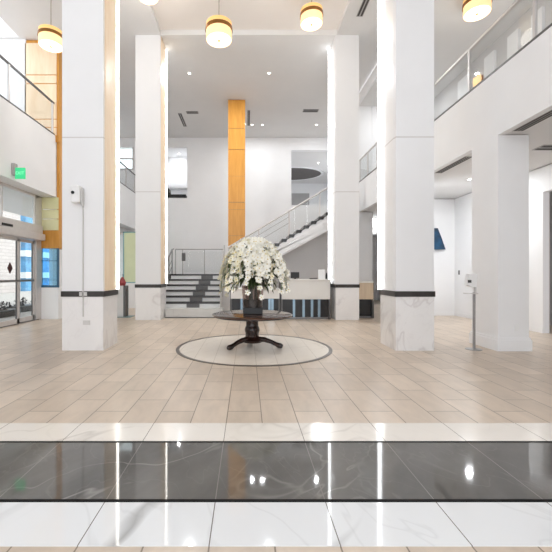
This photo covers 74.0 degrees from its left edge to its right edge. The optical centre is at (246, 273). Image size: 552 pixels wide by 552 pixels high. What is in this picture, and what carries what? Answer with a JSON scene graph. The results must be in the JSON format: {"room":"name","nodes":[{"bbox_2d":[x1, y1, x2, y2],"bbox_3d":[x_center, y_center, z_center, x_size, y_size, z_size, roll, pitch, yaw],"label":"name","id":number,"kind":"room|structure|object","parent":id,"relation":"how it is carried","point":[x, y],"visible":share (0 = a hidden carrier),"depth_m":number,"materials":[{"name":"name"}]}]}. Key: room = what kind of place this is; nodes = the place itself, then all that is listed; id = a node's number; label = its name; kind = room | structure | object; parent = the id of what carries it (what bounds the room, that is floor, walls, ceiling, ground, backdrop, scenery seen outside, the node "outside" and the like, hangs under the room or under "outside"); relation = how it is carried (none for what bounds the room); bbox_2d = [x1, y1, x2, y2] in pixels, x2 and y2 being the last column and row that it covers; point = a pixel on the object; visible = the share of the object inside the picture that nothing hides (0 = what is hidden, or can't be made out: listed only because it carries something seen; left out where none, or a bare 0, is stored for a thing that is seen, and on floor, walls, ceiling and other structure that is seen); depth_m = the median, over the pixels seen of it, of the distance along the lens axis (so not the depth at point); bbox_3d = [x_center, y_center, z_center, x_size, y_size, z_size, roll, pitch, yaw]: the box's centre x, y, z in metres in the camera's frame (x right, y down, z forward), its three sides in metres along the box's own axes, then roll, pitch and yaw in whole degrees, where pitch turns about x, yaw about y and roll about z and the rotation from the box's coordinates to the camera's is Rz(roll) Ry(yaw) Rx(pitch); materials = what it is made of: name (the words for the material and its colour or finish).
{"room":"lobby","nodes":[
{"label":"lobby","id":0,"kind":"room"},
{"bbox_2d":[0,39,25,112],"bbox_3d":[-8.025,-5.685,15.550,2.350,3.170,8.500,0,0,0],"label":"wall","id":1,"kind":"structure","parent":0,"point":[12,50],"depth_m":11.30,"materials":[{"name":"white paint"}]},
{"bbox_2d":[0,96,134,228],"bbox_3d":[-7.570,-3.335,6.800,3.260,1.890,25.600,0,0,0],"label":"wall","id":2,"kind":"structure","parent":0,"point":[24,142],"depth_m":10.30,"materials":[{"name":"white paint"}]},
{"bbox_2d":[11,163,25,178],"bbox_3d":[-5.780,-2.605,9.260,0.320,0.390,0.140,0,0,0],"label":"exit sign","id":3,"kind":"object","parent":2,"relation":"attached to","point":[19,173],"visible":1,"depth_m":9.23,"materials":[{"name":"green plastic"}]},
{"bbox_2d":[0,54,54,134],"bbox_3d":[-5.970,-4.790,6.640,0.064,1.020,9.280,0,0,0],"label":"gallery balustrade","id":4,"kind":"object","parent":2,"relation":"on","point":[9,64],"visible":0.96,"depth_m":9.71,"materials":[{"name":"grey metal"}]},
{"bbox_2d":[119,160,134,192],"bbox_3d":[-5.970,-4.790,15.800,0.064,1.020,7.400,0,0,0],"label":"gallery balustrade","id":5,"kind":"object","parent":2,"relation":"on","point":[126,168],"visible":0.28,"depth_m":18.02,"materials":[{"name":"grey metal"}]},
{"bbox_2d":[49,209,127,286],"bbox_3d":[-6.450,-0.495,6.800,0.100,3.790,25.600,0,0,0],"label":"wall","id":6,"kind":"structure","parent":0,"point":[52,252],"depth_m":12.20,"materials":[{"name":"white paint"}]},
{"bbox_2d":[0,182,44,327],"bbox_3d":[-6.340,-0.495,9.200,0.280,3.790,4.400,0,0,0],"label":"door","id":7,"kind":"structure","parent":6,"relation":"in","point":[10,229],"depth_m":10.55,"materials":[{"name":"grey metal"}]},
{"bbox_2d":[167,149,186,195],"bbox_3d":[-3.900,-5.450,20.775,1.800,3.100,1.850,0,0,0],"label":"wall","id":8,"kind":"structure","parent":0,"point":[176,163],"depth_m":21.60,"materials":[{"name":"white paint"}]},
{"bbox_2d":[167,188,186,197],"bbox_3d":[-3.975,-4.400,20.275,1.250,0.640,0.650,0,0,0],"label":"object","id":9,"kind":"object","parent":8,"relation":"on","point":[169,195],"visible":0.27,"depth_m":19.96,"materials":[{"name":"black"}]},
{"bbox_2d":[0,0,377,50],"bbox_3d":[-2.315,-7.520,6.900,13.770,0.500,25.800,0,0,0],"label":"ceiling","id":10,"kind":"structure","parent":0,"point":[24,17],"depth_m":11.08,"materials":[{"name":"paint"}]},
{"bbox_2d":[37,0,61,52],"bbox_3d":[-5.048,-6.556,9.400,0.615,1.429,0.615,0,0,0],"label":"pendant lamp","id":11,"kind":"object","parent":10,"relation":"hanging from","point":[49,36],"visible":0.87,"depth_m":9.23,"materials":[{"name":"beige glass"}]},
{"bbox_2d":[38,39,61,52],"bbox_3d":[-5.048,-5.871,9.400,0.563,0.035,0.563,0,0,0],"label":"diffuser","id":12,"kind":"object","parent":11,"relation":"attached to","point":[51,45],"depth_m":9.35,"materials":[{"name":"beige glass"}]},
{"bbox_2d":[356,0,369,16],"bbox_3d":[3.170,-7.263,9.750,0.180,0.014,1.100,0,0,0],"label":"ceiling vent","id":13,"kind":"object","parent":10,"relation":"in","point":[364,4],"visible":1,"depth_m":9.97,"materials":[{"name":"metal"}]},
{"bbox_2d":[166,279,244,310],"bbox_3d":[-2.600,0.800,14.600,5.200,1.200,1.680,0,0,0],"label":"wall","id":14,"kind":"structure","parent":0,"point":[225,302],"depth_m":13.76,"materials":[{"name":"white paint"}]},
{"bbox_2d":[119,138,376,299],"bbox_3d":[-0.025,-3.085,19.725,14.350,8.970,0.250,0,0,0],"label":"wall","id":15,"kind":"structure","parent":0,"point":[202,216],"depth_m":19.60,"materials":[{"name":"white paint"}]},
{"bbox_2d":[119,147,132,169],"bbox_3d":[-6.525,-6.200,19.600,0.850,1.200,0.080,0,0,0],"label":"window","id":16,"kind":"structure","parent":15,"relation":"in","point":[132,147],"depth_m":19.56,"materials":[{"name":"metal"}]},
{"bbox_2d":[167,231,183,273],"bbox_3d":[-3.905,-1.160,19.575,1.090,2.320,0.050,0,0,0],"label":"door","id":17,"kind":"structure","parent":15,"relation":"in","point":[175,239],"depth_m":19.55,"materials":[{"name":"white paint"}]},
{"bbox_2d":[182,253,185,260],"bbox_3d":[-2.450,-0.660,14.120,0.140,0.320,0.080,0,0,0],"label":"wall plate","id":18,"kind":"object","parent":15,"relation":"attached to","point":[183,254],"visible":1,"depth_m":14.08,"materials":[{"name":"grey metal"}]},
{"bbox_2d":[119,51,377,137],"bbox_3d":[-1.215,-7.545,15.750,11.570,0.450,7.700,0,0,0],"label":"ceiling","id":19,"kind":"structure","parent":0,"point":[297,81],"depth_m":14.64,"materials":[{"name":"paint"}]},
{"bbox_2d":[178,113,186,126],"bbox_3d":[-3.065,-7.313,17.350,0.170,0.014,1.500,0,0,0],"label":"ceiling vent","id":20,"kind":"object","parent":19,"relation":"in","point":[179,114],"visible":1,"depth_m":17.32,"materials":[{"name":"metal"}]},
{"bbox_2d":[186,111,198,113],"bbox_3d":[-2.475,-7.313,16.525,0.550,0.014,0.250,0,0,0],"label":"ceiling vent","id":21,"kind":"object","parent":19,"relation":"in","point":[187,112],"visible":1,"depth_m":16.52,"materials":[{"name":"metal"}]},
{"bbox_2d":[247,110,249,125],"bbox_3d":[0.080,-7.313,17.150,0.120,0.014,1.700,0,0,0],"label":"ceiling vent","id":22,"kind":"object","parent":19,"relation":"in","point":[248,111],"visible":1,"depth_m":17.10,"materials":[{"name":"metal"}]},
{"bbox_2d":[302,109,318,111],"bbox_3d":[2.850,-7.313,16.350,0.700,0.014,0.300,0,0,0],"label":"ceiling vent","id":23,"kind":"object","parent":19,"relation":"in","point":[304,110],"visible":1,"depth_m":16.31,"materials":[{"name":"metal"}]},
{"bbox_2d":[152,0,347,29],"bbox_3d":[0.055,-7.600,2.550,5.370,0.340,17.100,0,0,0],"label":"ceiling","id":24,"kind":"structure","parent":0,"point":[170,14],"depth_m":10.37,"materials":[{"name":"paint"}]},
{"bbox_2d":[140,0,157,4],"bbox_3d":[-2.495,-7.182,9.200,0.530,0.496,0.530,0,0,0],"label":"pendant lamp","id":25,"kind":"object","parent":24,"relation":"hanging from","point":[148,2],"visible":1,"depth_m":9.32,"materials":[{"name":"beige glass"}]},
{"bbox_2d":[205,0,232,47],"bbox_3d":[-0.644,-6.394,8.400,0.625,2.072,0.625,0,0,0],"label":"pendant lamp","id":26,"kind":"object","parent":24,"relation":"hanging from","point":[218,28],"visible":1,"depth_m":8.21,"materials":[{"name":"beige glass"}]},
{"bbox_2d":[207,32,230,47],"bbox_3d":[-0.644,-5.387,8.400,0.572,0.035,0.572,0,0,0],"label":"diffuser","id":27,"kind":"object","parent":26,"relation":"attached to","point":[215,39],"depth_m":8.36,"materials":[{"name":"beige glass"}]},
{"bbox_2d":[300,0,322,30],"bbox_3d":[1.696,-6.986,9.600,0.604,0.888,0.604,0,0,0],"label":"pendant lamp","id":28,"kind":"object","parent":24,"relation":"hanging from","point":[311,15],"visible":1,"depth_m":9.41,"materials":[{"name":"beige glass"}]},
{"bbox_2d":[301,17,321,30],"bbox_3d":[1.696,-6.572,9.600,0.553,0.035,0.553,0,0,0],"label":"diffuser","id":29,"kind":"object","parent":28,"relation":"attached to","point":[307,23],"depth_m":9.55,"materials":[{"name":"beige glass"}]},
{"bbox_2d":[0,300,551,551],"bbox_3d":[1.225,1.475,12.000,15.550,0.150,36.000,0,0,0],"label":"floor","id":30,"kind":"structure","parent":0,"point":[140,378],"depth_m":4.80,"materials":[{"name":"beige tile"}]},
{"bbox_2d":[25,40,61,318],"bbox_3d":[-6.370,-2.925,11.650,1.060,8.650,0.700,0,0,0],"label":"wall","id":31,"kind":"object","parent":30,"relation":"on","point":[43,69],"visible":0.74,"depth_m":11.32,"materials":[{"name":"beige paint"}]},
{"bbox_2d":[61,0,118,349],"bbox_3d":[-2.998,-2.935,7.040,0.805,8.670,0.750,0,0,0],"label":"column","id":32,"kind":"structure","parent":30,"relation":"on","point":[90,28],"depth_m":6.68,"materials":[{"name":"paint"}]},
{"bbox_2d":[71,185,83,316],"bbox_3d":[-3.070,-0.410,6.588,0.190,2.380,0.185,0,0,0],"label":"security camera","id":33,"kind":"object","parent":32,"relation":"attached to","point":[77,192],"visible":1,"depth_m":6.64,"materials":[{"name":"white plastic"}]},
{"bbox_2d":[79,292,86,295],"bbox_3d":[-2.990,0.365,6.662,0.140,0.070,0.013,0,0,0],"label":"wall outlet","id":34,"kind":"object","parent":32,"relation":"attached to","point":[80,293],"visible":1,"depth_m":6.66,"materials":[{"name":"white plastic"}]},
{"bbox_2d":[83,320,89,324],"bbox_3d":[-2.935,0.890,6.674,0.130,0.080,0.012,0,0,0],"label":"wall plate","id":35,"kind":"object","parent":32,"relation":"attached to","point":[85,322],"visible":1,"depth_m":6.67,"materials":[{"name":"white plastic"}]},
{"bbox_2d":[117,277,134,317],"bbox_3d":[-4.025,0.750,11.960,0.550,1.300,0.480,0,0,0],"label":"pedestal stand","id":36,"kind":"object","parent":30,"relation":"on","point":[122,297],"visible":0.96,"depth_m":11.80,"materials":[{"name":"grey metal"}]},
{"bbox_2d":[123,232,134,307],"bbox_3d":[-4.600,-0.170,15.060,1.400,3.140,0.120,0,0,0],"label":"wall","id":37,"kind":"structure","parent":30,"relation":"on","point":[128,237],"depth_m":15.04,"materials":[{"name":"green paint"}]},
{"bbox_2d":[135,35,166,319],"bbox_3d":[-3.004,-2.935,11.485,0.810,8.670,0.800,0,0,0],"label":"column","id":38,"kind":"structure","parent":30,"relation":"on","point":[150,50],"depth_m":11.10,"materials":[{"name":"paint"}]},
{"bbox_2d":[165,274,223,317],"bbox_3d":[-1.775,0.700,12.670,2.090,1.400,2.140,0,0,0],"label":"staircase","id":39,"kind":"structure","parent":30,"relation":"on","point":[187,295],"depth_m":12.29,"materials":[{"name":"white marble"},{"name":"black granite"},{"name":"dark grey metal"}]},
{"bbox_2d":[167,248,173,282],"bbox_3d":[-2.820,-0.020,12.990,0.060,1.940,2.009,0,0,0],"label":"stair railing","id":40,"kind":"object","parent":39,"relation":"on","point":[171,251],"visible":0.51,"depth_m":13.31,"materials":[{"name":"grey metal"}]},
{"bbox_2d":[220,245,224,307],"bbox_3d":[-0.850,0.009,12.731,0.050,2.182,1.987,0,0,0],"label":"guard","id":41,"kind":"object","parent":39,"relation":"on","point":[223,255],"visible":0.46,"depth_m":12.68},
{"bbox_2d":[228,100,244,247],"bbox_3d":[-0.435,-2.955,15.650,0.710,8.710,0.700,0,0,0],"label":"pillar","id":42,"kind":"structure","parent":30,"relation":"on","point":[236,108],"depth_m":15.30,"materials":[{"name":"orange wood"}]},
{"bbox_2d":[179,335,328,364],"bbox_3d":[0.130,1.398,6.980,2.800,0.004,2.800,0,0,0],"label":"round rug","id":43,"kind":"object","parent":30,"relation":"on","point":[213,349],"depth_m":6.58,"materials":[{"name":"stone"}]},
{"bbox_2d":[212,310,291,349],"bbox_3d":[0.100,1.078,7.050,1.550,0.635,1.550,0,0,0],"label":"pedestal table","id":44,"kind":"object","parent":43,"relation":"on","point":[252,329],"visible":0.96,"depth_m":6.85,"materials":[{"name":"brown wood"}]},
{"bbox_2d":[242,285,262,313],"bbox_3d":[0.110,0.490,7.040,0.424,0.540,0.424,0,0,0],"label":"vase","id":45,"kind":"object","parent":44,"relation":"on","point":[251,306],"visible":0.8,"depth_m":6.86,"materials":[{"name":"black glass"}]},
{"bbox_2d":[217,237,290,299],"bbox_3d":[0.129,-0.095,7.029,1.359,1.234,1.392,0,0,14],"label":"bouquet","id":46,"kind":"object","parent":45,"relation":"in","point":[259,259],"visible":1,"depth_m":6.67,"materials":[{"name":"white plant"}]},
{"bbox_2d":[176,334,331,366],"bbox_3d":[0.130,1.397,6.980,2.930,0.006,2.930,0,0,0],"label":"trim","id":47,"kind":"structure","parent":30,"relation":"on","point":[326,345],"depth_m":6.02,"materials":[{"name":"white marble"},{"name":"grey marble"}]},
{"bbox_2d":[230,288,279,310],"bbox_3d":[0.250,0.925,11.600,1.550,0.950,0.800,0,0,0],"label":"reception desk","id":48,"kind":"object","parent":30,"relation":"on","point":[271,301],"visible":0.43,"depth_m":11.27,"materials":[{"name":"laminate"}]},
{"bbox_2d":[0,443,551,498],"bbox_3d":[0.000,1.398,2.642,18.000,0.004,0.760,0,0,0],"label":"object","id":49,"kind":"structure","parent":30,"relation":"on","point":[27,470],"depth_m":2.59,"materials":[{"name":"grey stone"}]},
{"bbox_2d":[0,502,551,546],"bbox_3d":[0.000,1.398,2.054,18.000,0.004,0.357,0,0,0],"label":"floor tiles","id":50,"kind":"structure","parent":30,"relation":"on","point":[22,524],"depth_m":2.04,"materials":[{"name":"white tile"}]},
{"bbox_2d":[0,423,551,440],"bbox_3d":[0.000,1.398,3.233,18.000,0.004,0.370,0,0,0],"label":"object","id":51,"kind":"structure","parent":30,"relation":"on","point":[8,431],"depth_m":3.23,"materials":[{"name":"beige tile"}]},
{"bbox_2d":[0,499,551,501],"bbox_3d":[0.000,1.397,2.247,18.000,0.005,0.030,0,0,0],"label":"trim","id":52,"kind":"structure","parent":30,"relation":"on","point":[1,500],"depth_m":2.25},
{"bbox_2d":[0,441,551,442],"bbox_3d":[0.000,1.397,3.035,18.000,0.005,0.026,0,0,0],"label":"trim","id":53,"kind":"structure","parent":30,"relation":"on","point":[0,441],"depth_m":3.03,"materials":[{"name":"metal"}]},
{"bbox_2d":[279,279,330,318],"bbox_3d":[1.815,0.780,11.600,1.540,1.240,0.800,0,0,0],"label":"reception desk","id":54,"kind":"object","parent":30,"relation":"on","point":[307,298],"visible":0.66,"depth_m":11.27,"materials":[{"name":"laminate"}]},
{"bbox_2d":[291,272,298,278],"bbox_3d":[1.525,0.050,11.610,0.270,0.220,0.140,0,0,0],"label":"monitor","id":55,"kind":"object","parent":54,"relation":"on","point":[294,275],"visible":0.96,"depth_m":11.58,"materials":[{"name":"black plastic"}]},
{"bbox_2d":[284,279,330,280],"bbox_3d":[1.815,0.185,11.600,1.530,0.050,0.800,0,0,0],"label":"countertop","id":56,"kind":"structure","parent":54,"relation":"on","point":[285,279],"depth_m":11.20,"materials":[{"name":"stone"}]},
{"bbox_2d":[318,270,324,278],"bbox_3d":[2.345,0.010,11.510,0.210,0.300,0.140,0,0,0],"label":"display sign","id":57,"kind":"object","parent":54,"relation":"on","point":[321,273],"visible":0.96,"depth_m":11.48,"materials":[{"name":"white plastic"}]},
{"bbox_2d":[328,35,359,319],"bbox_3d":[3.033,-2.935,11.480,0.785,8.670,0.790,0,0,0],"label":"column","id":58,"kind":"structure","parent":30,"relation":"on","point":[343,55],"depth_m":11.10,"materials":[{"name":"paint"}]},
{"bbox_2d":[359,281,374,317],"bbox_3d":[3.730,0.815,11.850,0.590,1.170,0.700,0,0,0],"label":"desk","id":59,"kind":"object","parent":30,"relation":"on","point":[366,290],"visible":0.5,"depth_m":11.57,"materials":[{"name":"laminate"}]},
{"bbox_2d":[359,281,374,282],"bbox_3d":[3.730,0.255,11.850,0.580,0.050,0.700,0,0,0],"label":"countertop","id":60,"kind":"structure","parent":59,"relation":"on","point":[359,281],"depth_m":11.50,"materials":[{"name":"stone"}]},
{"bbox_2d":[378,0,434,350],"bbox_3d":[3.042,-2.935,7.040,0.776,8.670,0.790,0,0,0],"label":"column","id":61,"kind":"structure","parent":30,"relation":"on","point":[405,27],"depth_m":6.66,"materials":[{"name":"paint"}]},
{"bbox_2d":[463,273,481,350],"bbox_3d":[4.205,0.695,6.780,0.290,1.410,0.280,0,0,0],"label":"stand","id":62,"kind":"object","parent":30,"relation":"on","point":[470,280],"visible":1,"depth_m":6.76,"materials":[{"name":"metal"}]},
{"bbox_2d":[464,273,477,286],"bbox_3d":[4.150,0.115,6.770,0.180,0.250,0.120,0,0,0],"label":"dispenser","id":63,"kind":"object","parent":62,"relation":"on","point":[470,280],"depth_m":6.71,"materials":[{"name":"white plastic"}]},
{"bbox_2d":[262,231,327,287],"bbox_3d":[2.225,-0.530,15.240,4.650,3.860,0.080,0,0,0],"label":"wall","id":64,"kind":"structure","parent":0,"point":[310,257],"depth_m":15.20,"materials":[{"name":"grey paint"}]},
{"bbox_2d":[291,152,327,182],"bbox_3d":[3.300,-6.750,23.475,5.600,0.100,7.250,0,0,0],"label":"ceiling","id":65,"kind":"structure","parent":0,"point":[298,159],"depth_m":21.93,"materials":[{"name":"paint"}]},
{"bbox_2d":[291,183,327,204],"bbox_3d":[3.300,-5.200,23.475,5.600,3.200,7.250,0,0,0],"label":"wall","id":66,"kind":"structure","parent":0,"point":[312,189],"depth_m":27.00,"materials":[{"name":"white paint"}]},
{"bbox_2d":[292,193,308,204],"bbox_3d":[3.950,-5.325,26.970,1.300,1.250,0.060,0,0,0],"label":"wall panel","id":67,"kind":"object","parent":66,"relation":"attached to","point":[297,198],"visible":0.64,"depth_m":26.94,"materials":[{"name":"white paint"}]},
{"bbox_2d":[291,168,320,179],"bbox_3d":[2.950,-6.685,24.400,3.948,0.030,3.008,0,0,0],"label":"ceiling recess","id":68,"kind":"object","parent":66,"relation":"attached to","point":[296,173],"depth_m":24.23,"materials":[{"name":"paint"}]},
{"bbox_2d":[291,167,323,180],"bbox_3d":[2.950,-6.675,24.400,4.284,0.050,3.264,0,0,0],"label":"trim","id":69,"kind":"structure","parent":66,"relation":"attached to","point":[321,171],"depth_m":23.60,"materials":[{"name":"white paint"}]},
{"bbox_2d":[372,106,377,170],"bbox_3d":[6.240,-5.250,15.100,2.200,3.300,0.200,0,0,0],"label":"wall","id":70,"kind":"structure","parent":0,"point":[374,108],"depth_m":15.00,"materials":[{"name":"white paint"}]},
{"bbox_2d":[359,0,537,105],"bbox_3d":[6.035,-7.000,4.600,2.930,0.200,21.200,0,0,0],"label":"ceiling","id":71,"kind":"structure","parent":0,"point":[453,35],"depth_m":10.51,"materials":[{"name":"paint"}]},
{"bbox_2d":[462,0,491,21],"bbox_3d":[5.671,-6.648,9.000,0.636,0.504,0.636,0,0,0],"label":"pendant lamp","id":72,"kind":"object","parent":71,"relation":"hanging from","point":[473,10],"visible":1,"depth_m":8.91,"materials":[{"name":"beige glass"}]},
{"bbox_2d":[359,26,551,337],"bbox_3d":[4.850,-2.935,6.800,0.560,8.670,25.600,0,0,0],"label":"wall","id":73,"kind":"structure","parent":0,"point":[519,92],"depth_m":6.66,"materials":[{"name":"white paint"}]},
{"bbox_2d":[359,64,377,104],"bbox_3d":[4.540,-7.065,4.500,0.060,0.410,21.000,0,0,0],"label":"trim","id":74,"kind":"structure","parent":73,"relation":"attached to","point":[373,77],"depth_m":13.55,"materials":[{"name":"white paint"}]},
{"bbox_2d":[359,0,551,181],"bbox_3d":[4.600,-4.190,8.450,0.064,0.940,12.900,0,0,0],"label":"gallery balustrade","id":75,"kind":"object","parent":73,"relation":"on","point":[516,2],"visible":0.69,"depth_m":7.33,"materials":[{"name":"metal"}]},
{"bbox_2d":[434,312,542,350],"bbox_3d":[5.768,1.280,9.453,2.465,0.240,5.695,0,0,0],"label":"baseboard","id":76,"kind":"structure","parent":73,"relation":"attached to","point":[490,342],"depth_m":6.71,"materials":[{"name":"white paint"}]},
{"bbox_2d":[363,116,551,217],"bbox_3d":[6.645,-3.075,6.800,3.910,1.050,25.600,0,0,0],"label":"ceiling","id":77,"kind":"structure","parent":0,"point":[452,183],"depth_m":8.74,"materials":[{"name":"paint"}]},
{"bbox_2d":[435,156,471,172],"bbox_3d":[4.810,-2.543,8.550,0.180,0.014,1.300,0,0,0],"label":"ceiling vent","id":78,"kind":"object","parent":77,"relation":"in","point":[465,158],"visible":0.95,"depth_m":8.45,"materials":[{"name":"metal"}]},
{"bbox_2d":[513,110,551,130],"bbox_3d":[4.810,-2.543,4.750,0.180,0.014,3.500,0,0,0],"label":"ceiling vent","id":79,"kind":"object","parent":77,"relation":"in","point":[548,114],"visible":1,"depth_m":6.07,"materials":[{"name":"metal"}]},
{"bbox_2d":[533,145,551,149],"bbox_3d":[6.075,-2.543,7.350,0.450,0.014,0.300,0,0,0],"label":"ceiling vent","id":80,"kind":"object","parent":77,"relation":"in","point":[543,147],"visible":1,"depth_m":7.35,"materials":[{"name":"metal"}]},
{"bbox_2d":[377,164,551,332],"bbox_3d":[6.140,-0.565,6.800,2.020,3.930,25.600,0,0,0],"label":"wall","id":81,"kind":"structure","parent":0,"point":[452,217],"depth_m":11.59,"materials":[{"name":"white paint"}]},
{"bbox_2d":[373,218,377,235],"bbox_3d":[6.200,-2.170,16.900,1.600,0.740,0.600,0,0,0],"label":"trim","id":82,"kind":"structure","parent":81,"relation":"attached to","point":[375,220],"depth_m":16.60,"materials":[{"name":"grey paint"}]},
{"bbox_2d":[434,228,444,249],"bbox_3d":[6.365,-1.175,12.240,0.530,0.710,0.120,0,0,0],"label":"wall art","id":83,"kind":"object","parent":81,"relation":"attached to","point":[438,242],"visible":0.52,"depth_m":12.18},
{"bbox_2d":[434,0,551,118],"bbox_3d":[7.425,-5.250,4.600,0.150,3.300,21.200,0,0,0],"label":"wall","id":84,"kind":"structure","parent":0,"point":[447,97],"depth_m":10.71,"materials":[{"name":"grey paint"}]},
{"bbox_2d":[473,74,482,86],"bbox_3d":[7.263,-6.060,11.500,0.175,0.320,0.330,0,0,0],"label":"wall sconce","id":85,"kind":"object","parent":84,"relation":"attached to","point":[479,78],"visible":0.8,"depth_m":11.39,"materials":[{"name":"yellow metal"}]},
{"bbox_2d":[458,6,544,99],"bbox_3d":[7.310,-5.100,10.300,0.080,3.000,4.600,0,0,0],"label":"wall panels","id":86,"kind":"structure","parent":84,"relation":"attached to","point":[514,40],"depth_m":10.11,"materials":[{"name":"white paint"}]},
{"bbox_2d":[549,191,551,324],"bbox_3d":[7.825,-0.600,8.000,1.350,4.000,5.000,0,0,0],"label":"wall","id":87,"kind":"structure","parent":0,"point":[550,193],"depth_m":10.10,"materials":[{"name":"grey paint"}]},
{"bbox_3d":[-2.600,0.101,16.670,5.200,0.198,5.860,0,0,0],"label":"floor","id":88,"kind":"structure","parent":0,"visible":0},
{"bbox_2d":[175,249,223,273],"bbox_3d":[-1.840,-0.491,14.200,1.916,0.982,0.044,0,0,0],"label":"landing railing","id":89,"kind":"object","parent":88,"relation":"on","point":[175,249],"visible":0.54,"depth_m":14.18,"materials":[{"name":"grey metal"}]},
{"bbox_2d":[241,212,327,270],"bbox_3d":[1.700,-1.413,14.580,4.900,2.947,1.240,0,0,0],"label":"flight","id":90,"kind":"object","parent":88,"relation":"on","point":[320,224],"visible":0.37,"depth_m":14.00,"materials":[{"name":"white paint"}]},
{"bbox_2d":[227,187,327,250],"bbox_3d":[1.675,-1.985,14.030,4.886,3.910,0.070,0,0,0],"label":"stair railing","id":91,"kind":"object","parent":90,"relation":"on","point":[288,211],"visible":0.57,"depth_m":14.01,"materials":[{"name":"metal"}]},
{"label":"outside","id":92,"kind":"structure","parent":0,"visible":0},
{"bbox_2d":[0,291,30,321],"bbox_3d":[-18.275,1.490,19.500,23.450,0.140,51.000,0,0,0],"label":"ground","id":93,"kind":"structure","parent":92,"point":[6,297],"depth_m":20.33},
{"bbox_2d":[0,301,14,317],"bbox_3d":[-8.200,1.154,12.200,0.600,0.532,1.100,0,0,0],"label":"potted shrub","id":94,"kind":"object","parent":93,"relation":"on","point":[4,312],"visible":0.97,"depth_m":12.19,"materials":[{"name":"black plant"}]},
{"bbox_2d":[0,308,14,317],"bbox_3d":[-8.200,1.310,12.200,0.600,0.220,1.100,0,0,0],"label":"planter","id":95,"kind":"object","parent":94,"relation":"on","point":[4,312],"depth_m":12.12,"materials":[{"name":"black concrete"}]},
{"bbox_2d":[0,211,19,292],"bbox_3d":[-18.300,-5.090,18.500,0.600,13.020,21.000,0,0,0],"label":"wall","id":96,"kind":"structure","parent":93,"relation":"on","point":[7,247],"depth_m":27.43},
{"bbox_2d":[6,297,30,311],"bbox_3d":[-8.600,1.149,14.000,0.600,0.542,1.100,0,0,0],"label":"potted shrub","id":97,"kind":"object","parent":93,"relation":"on","point":[24,307],"visible":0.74,"depth_m":13.81,"materials":[{"name":"black plant"}]},
{"bbox_2d":[6,304,30,311],"bbox_3d":[-8.600,1.310,14.000,0.600,0.220,1.100,0,0,0],"label":"planter","id":98,"kind":"object","parent":97,"relation":"on","point":[23,307],"depth_m":13.69,"materials":[{"name":"black concrete"}]},
{"bbox_2d":[20,215,48,290],"bbox_3d":[-20.100,-5.090,37.000,4.000,13.020,14.200,0,0,0],"label":"neighbouring building","id":99,"kind":"structure","parent":93,"relation":"on","point":[25,248],"depth_m":30.26,"materials":[{"name":"white painted brick"},{"name":"glass"}]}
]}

